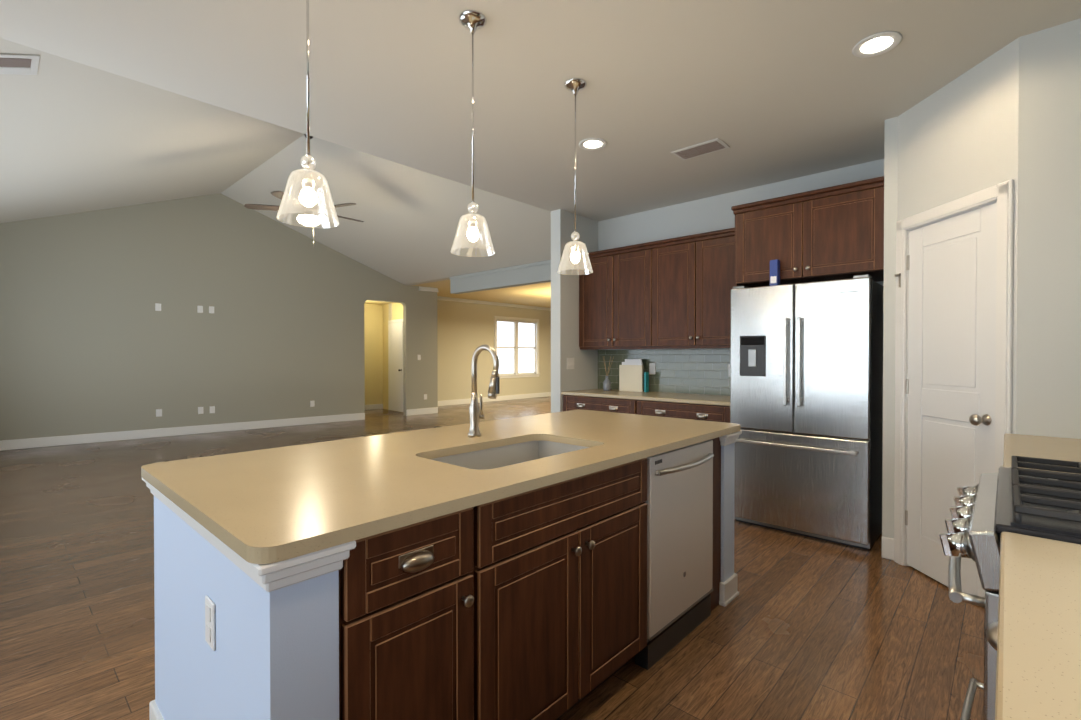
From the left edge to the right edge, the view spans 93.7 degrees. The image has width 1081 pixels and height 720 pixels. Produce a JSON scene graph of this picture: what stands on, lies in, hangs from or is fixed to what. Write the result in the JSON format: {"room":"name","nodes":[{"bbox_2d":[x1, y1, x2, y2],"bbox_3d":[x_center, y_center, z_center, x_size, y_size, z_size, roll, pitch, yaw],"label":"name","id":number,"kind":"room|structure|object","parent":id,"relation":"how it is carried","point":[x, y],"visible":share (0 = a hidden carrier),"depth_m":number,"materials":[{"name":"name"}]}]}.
{"room":"kitchen","nodes":[
{"label":"kitchen","id":0,"kind":"room"},
{"bbox_2d":[0,193,437,440],"bbox_3d":[-6.189,-0.944,8.472,2.030,4.300,9.362,0,1,43],"label":"wall","id":1,"kind":"structure","parent":0,"point":[293,325],"depth_m":8.21,"materials":[{"name":"beige paint"}]},
{"bbox_2d":[155,303,160,310],"bbox_3d":[-5.994,-0.829,7.946,0.075,0.115,0.006,0,1,-41],"label":"electrical outlet plate","id":2,"kind":"object","parent":1,"relation":"attached to","point":[157,306],"depth_m":7.94,"materials":[{"name":"white plastic"}]},
{"bbox_2d":[156,409,161,416],"bbox_3d":[-5.994,0.831,7.961,0.075,0.115,0.006,0,1,-41],"label":"electrical outlet plate","id":3,"kind":"object","parent":1,"relation":"attached to","point":[158,411],"depth_m":7.95,"materials":[{"name":"white plastic"}]},
{"bbox_2d":[197,306,202,312],"bbox_3d":[-5.581,-0.832,8.310,0.075,0.115,0.006,0,1,-41],"label":"electrical outlet plate","id":4,"kind":"object","parent":1,"relation":"attached to","point":[199,308],"depth_m":8.31,"materials":[{"name":"white plastic"}]},
{"bbox_2d":[198,407,203,413],"bbox_3d":[-5.581,0.828,8.325,0.075,0.115,0.006,0,1,-41],"label":"electrical outlet plate","id":5,"kind":"object","parent":1,"relation":"attached to","point":[200,409],"depth_m":8.32,"materials":[{"name":"white plastic"}]},
{"bbox_2d":[209,306,213,312],"bbox_3d":[-5.461,-0.833,8.415,0.075,0.115,0.006,0,1,-41],"label":"electrical outlet plate","id":6,"kind":"object","parent":1,"relation":"attached to","point":[211,308],"depth_m":8.41,"materials":[{"name":"white plastic"}]},
{"bbox_2d":[210,406,214,412],"bbox_3d":[-5.461,0.827,8.431,0.075,0.115,0.006,0,1,-41],"label":"electrical outlet plate","id":7,"kind":"object","parent":1,"relation":"attached to","point":[212,408],"depth_m":8.43,"materials":[{"name":"white plastic"}]},
{"bbox_2d":[310,401,314,406],"bbox_3d":[-4.268,0.817,9.482,0.075,0.115,0.006,0,1,-41],"label":"electrical outlet plate","id":8,"kind":"object","parent":1,"relation":"attached to","point":[312,403],"depth_m":9.48,"materials":[{"name":"white plastic"}]},
{"bbox_2d":[388,319,403,411],"bbox_3d":[-3.319,0.126,11.583,0.846,2.105,0.178,0,1,43],"label":"door","id":9,"kind":"structure","parent":1,"relation":"attached to","point":[395,365],"depth_m":11.59,"materials":[{"name":"white wood"}]},
{"bbox_2d":[389,300,550,400],"bbox_3d":[-1.148,-0.383,14.406,0.130,3.070,6.980,0,1,43],"label":"wall","id":10,"kind":"structure","parent":0,"point":[465,331],"depth_m":13.72,"materials":[{"name":"beige paint"}]},
{"bbox_2d":[494,316,538,378],"bbox_3d":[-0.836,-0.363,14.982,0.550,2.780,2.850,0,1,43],"label":"dining room window","id":11,"kind":"structure","parent":10,"relation":"in","point":[516,345],"depth_m":15.18,"materials":[{"name":"white glass"}]},
{"bbox_2d":[0,396,984,719],"bbox_3d":[-1.124,1.233,8.296,15.200,0.050,18.000,0,1,43],"label":"floor","id":12,"kind":"structure","parent":0,"point":[804,628],"depth_m":2.47,"materials":[{"name":"brown wood"}]},
{"bbox_2d":[144,429,741,719],"bbox_3d":[-0.118,0.821,2.196,1.126,0.885,2.360,0,1,43],"label":"kitchen island","id":13,"kind":"object","parent":12,"relation":"on","point":[553,566],"depth_m":1.44,"materials":[{"name":"wood"}]},
{"bbox_2d":[141,410,740,572],"bbox_3d":[-0.131,0.375,2.211,1.110,0.052,2.400,0,1,43],"label":"island countertop","id":14,"kind":"structure","parent":13,"relation":"on","point":[258,504],"depth_m":1.57,"materials":[{"name":"beige stone"}]},
{"bbox_2d":[465,345,499,436],"bbox_3d":[-0.245,0.140,2.274,0.195,0.417,0.082,0,1,43],"label":"faucet","id":15,"kind":"object","parent":14,"relation":"on","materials":[{"name":"silver metal"}]},
{"bbox_2d":[431,441,589,469],"bbox_3d":[-0.098,0.498,2.012,0.434,0.230,0.734,0,1,43],"label":"sink","id":16,"kind":"object","parent":14,"relation":"in","point":[501,454],"depth_m":2.25,"materials":[{"name":"silver metal"}]},
{"bbox_2d":[635,440,713,669],"bbox_3d":[0.446,0.826,2.462,0.656,0.872,0.605,0,1,43],"label":"dishwasher","id":17,"kind":"object","parent":13,"relation":"in","point":[679,502],"depth_m":2.23,"materials":[{"name":"silver metal"}]},
{"bbox_2d":[562,349,729,422],"bbox_3d":[1.064,0.569,4.808,1.754,1.343,0.658,0,1,43],"label":"base cabinet","id":18,"kind":"object","parent":12,"relation":"on","point":[635,378],"depth_m":4.89,"materials":[{"name":"brown wood"}]},
{"bbox_2d":[730,274,883,549],"bbox_3d":[2.012,0.344,3.820,0.910,1.810,0.770,0,1,43],"label":"fridge","id":19,"kind":"object","parent":12,"relation":"on","point":[806,385],"visible":0.88,"depth_m":3.51,"materials":[{"name":"silver metal"}]},
{"bbox_2d":[770,259,779,285],"bbox_3d":[1.716,-0.635,3.712,0.055,0.189,0.057,0,1,43],"label":"box","id":20,"kind":"object","parent":19,"relation":"on","point":[774,272],"visible":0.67,"depth_m":3.69,"materials":[{"name":"blue cardboard"}]},
{"bbox_2d":[939,456,1080,719],"bbox_3d":[1.423,0.789,1.182,0.735,0.968,0.760,0,1,43],"label":"range","id":21,"kind":"object","parent":12,"relation":"on","point":[988,510],"visible":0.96,"depth_m":1.17,"materials":[{"name":"silver metal"}]},
{"bbox_2d":[986,433,1080,719],"bbox_3d":[0.898,0.608,0.537,0.660,1.343,4.527,0,1,43],"label":"countertop","id":22,"kind":"structure","parent":12,"relation":"on","point":[1033,633],"depth_m":0.71,"materials":[{"name":"stone"}]},
{"bbox_2d":[450,260,550,293],"bbox_3d":[-0.081,-1.406,8.217,4.310,0.310,0.170,0,1,43],"label":"header beam","id":23,"kind":"structure","parent":0,"point":[526,274],"depth_m":8.65,"materials":[{"name":"grey paint"}]},
{"bbox_2d":[0,0,1080,307],"bbox_3d":[-1.124,-2.227,8.265,15.200,1.330,18.000,0,1,43],"label":"ceiling","id":24,"kind":"structure","parent":0,"point":[122,102],"depth_m":3.08,"materials":[{"name":"white paint"}]},
{"bbox_2d":[0,53,39,74],"bbox_3d":[-3.227,-1.785,3.059,0.300,0.111,0.282,0,1,43],"label":"ceiling vent","id":25,"kind":"object","parent":24,"relation":"in","point":[19,64],"visible":0.96,"depth_m":3.08,"materials":[{"name":"white metal"}]},
{"bbox_2d":[244,134,363,245],"bbox_3d":[-2.773,-2.072,6.189,1.350,1.378,1.310,0,1,43],"label":"ceiling fan","id":26,"kind":"object","parent":24,"relation":"hanging from","point":[279,194],"visible":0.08,"depth_m":6.04,"materials":[{"name":"brown metal"}]},
{"bbox_2d":[276,0,338,227],"bbox_3d":[-0.787,-0.986,1.715,0.194,1.029,0.194,0,1,43],"label":"pendant light","id":27,"kind":"object","parent":24,"relation":"hanging from","point":[308,196],"visible":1,"depth_m":1.70,"materials":[{"name":"clear glass"}]},
{"bbox_2d":[451,10,494,256],"bbox_3d":[-0.300,-0.991,2.245,0.194,1.029,0.194,0,1,43],"label":"pendant light","id":28,"kind":"object","parent":24,"relation":"hanging from","point":[472,21],"visible":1,"depth_m":2.22,"materials":[{"name":"clear glass"}]},
{"bbox_2d":[558,78,592,274],"bbox_3d":[0.191,-0.996,2.779,0.194,1.029,0.194,0,1,43],"label":"pendant light","id":29,"kind":"object","parent":24,"relation":"hanging from","point":[575,86],"visible":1,"depth_m":2.75,"materials":[{"name":"clear glass"}]},
{"bbox_2d":[579,138,606,149],"bbox_3d":[0.367,-1.514,3.556,0.200,0.008,0.200,0,1,43],"label":"recessed light","id":30,"kind":"object","parent":24,"relation":"in","point":[592,144],"visible":0.98,"depth_m":3.55,"materials":[{"name":"white plastic"}]},
{"bbox_2d":[671,138,729,159],"bbox_3d":[1.149,-1.514,3.652,0.360,0.010,0.200,0,1,43],"label":"ceiling vent","id":31,"kind":"object","parent":24,"relation":"in","point":[704,148],"visible":0.98,"depth_m":3.63,"materials":[{"name":"white metal"}]},
{"bbox_2d":[852,31,901,57],"bbox_3d":[1.604,-1.503,2.419,0.200,0.008,0.200,0,1,43],"label":"recessed light","id":32,"kind":"object","parent":24,"relation":"in","point":[880,43],"visible":0.98,"depth_m":2.42,"materials":[{"name":"white plastic"}]},
{"bbox_2d":[551,18,1080,537],"bbox_3d":[-4.123,-0.865,5.343,15.640,4.200,9.880,0,1,43],"label":"wall","id":33,"kind":"structure","parent":0,"point":[1049,260],"depth_m":2.35,"materials":[{"name":"grey paint"}]},
{"bbox_2d":[0,286,893,559],"bbox_3d":[-0.614,-0.166,7.135,11.834,2.770,17.000,0,1,43],"label":"baseboard","id":34,"kind":"structure","parent":33,"relation":"attached to","point":[887,547],"depth_m":8.53,"materials":[{"name":"white wood"}]},
{"bbox_2d":[579,244,658,347],"bbox_3d":[0.869,-0.608,5.183,0.940,0.950,0.355,0,1,43],"label":"upper cabinet","id":35,"kind":"object","parent":33,"relation":"attached to","point":[619,301],"depth_m":5.01,"materials":[{"name":"brown wood"}]},
{"bbox_2d":[598,349,729,395],"bbox_3d":[1.282,0.108,5.039,1.752,0.427,0.017,0,1,43],"label":"backsplash","id":36,"kind":"structure","parent":33,"relation":"attached to","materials":[{"name":"tile"}]},
{"bbox_2d":[659,228,734,347],"bbox_3d":[1.466,-0.603,4.633,0.940,0.950,0.355,0,1,43],"label":"upper cabinet","id":37,"kind":"object","parent":33,"relation":"attached to","point":[673,293],"depth_m":4.47,"materials":[{"name":"brown wood"}]},
{"bbox_2d":[731,176,883,287],"bbox_3d":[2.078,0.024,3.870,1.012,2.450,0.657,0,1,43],"label":"upper cabinet","id":38,"kind":"object","parent":33,"relation":"attached to","point":[830,233],"visible":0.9,"depth_m":3.60,"materials":[{"name":"brown wood"}]},
{"bbox_2d":[897,38,1018,509],"bbox_3d":[2.290,-0.126,2.773,0.120,2.770,0.785,0,1,-1],"label":"wall","id":39,"kind":"structure","parent":0,"point":[958,138],"depth_m":2.66,"materials":[{"name":"grey paint"}]},
{"bbox_2d":[894,179,1013,597],"bbox_3d":[2.255,0.201,2.778,0.189,2.115,0.760,0,1,-1],"label":"door","id":40,"kind":"structure","parent":39,"relation":"attached to","point":[953,376],"depth_m":2.78,"materials":[{"name":"white wood"}]}
]}

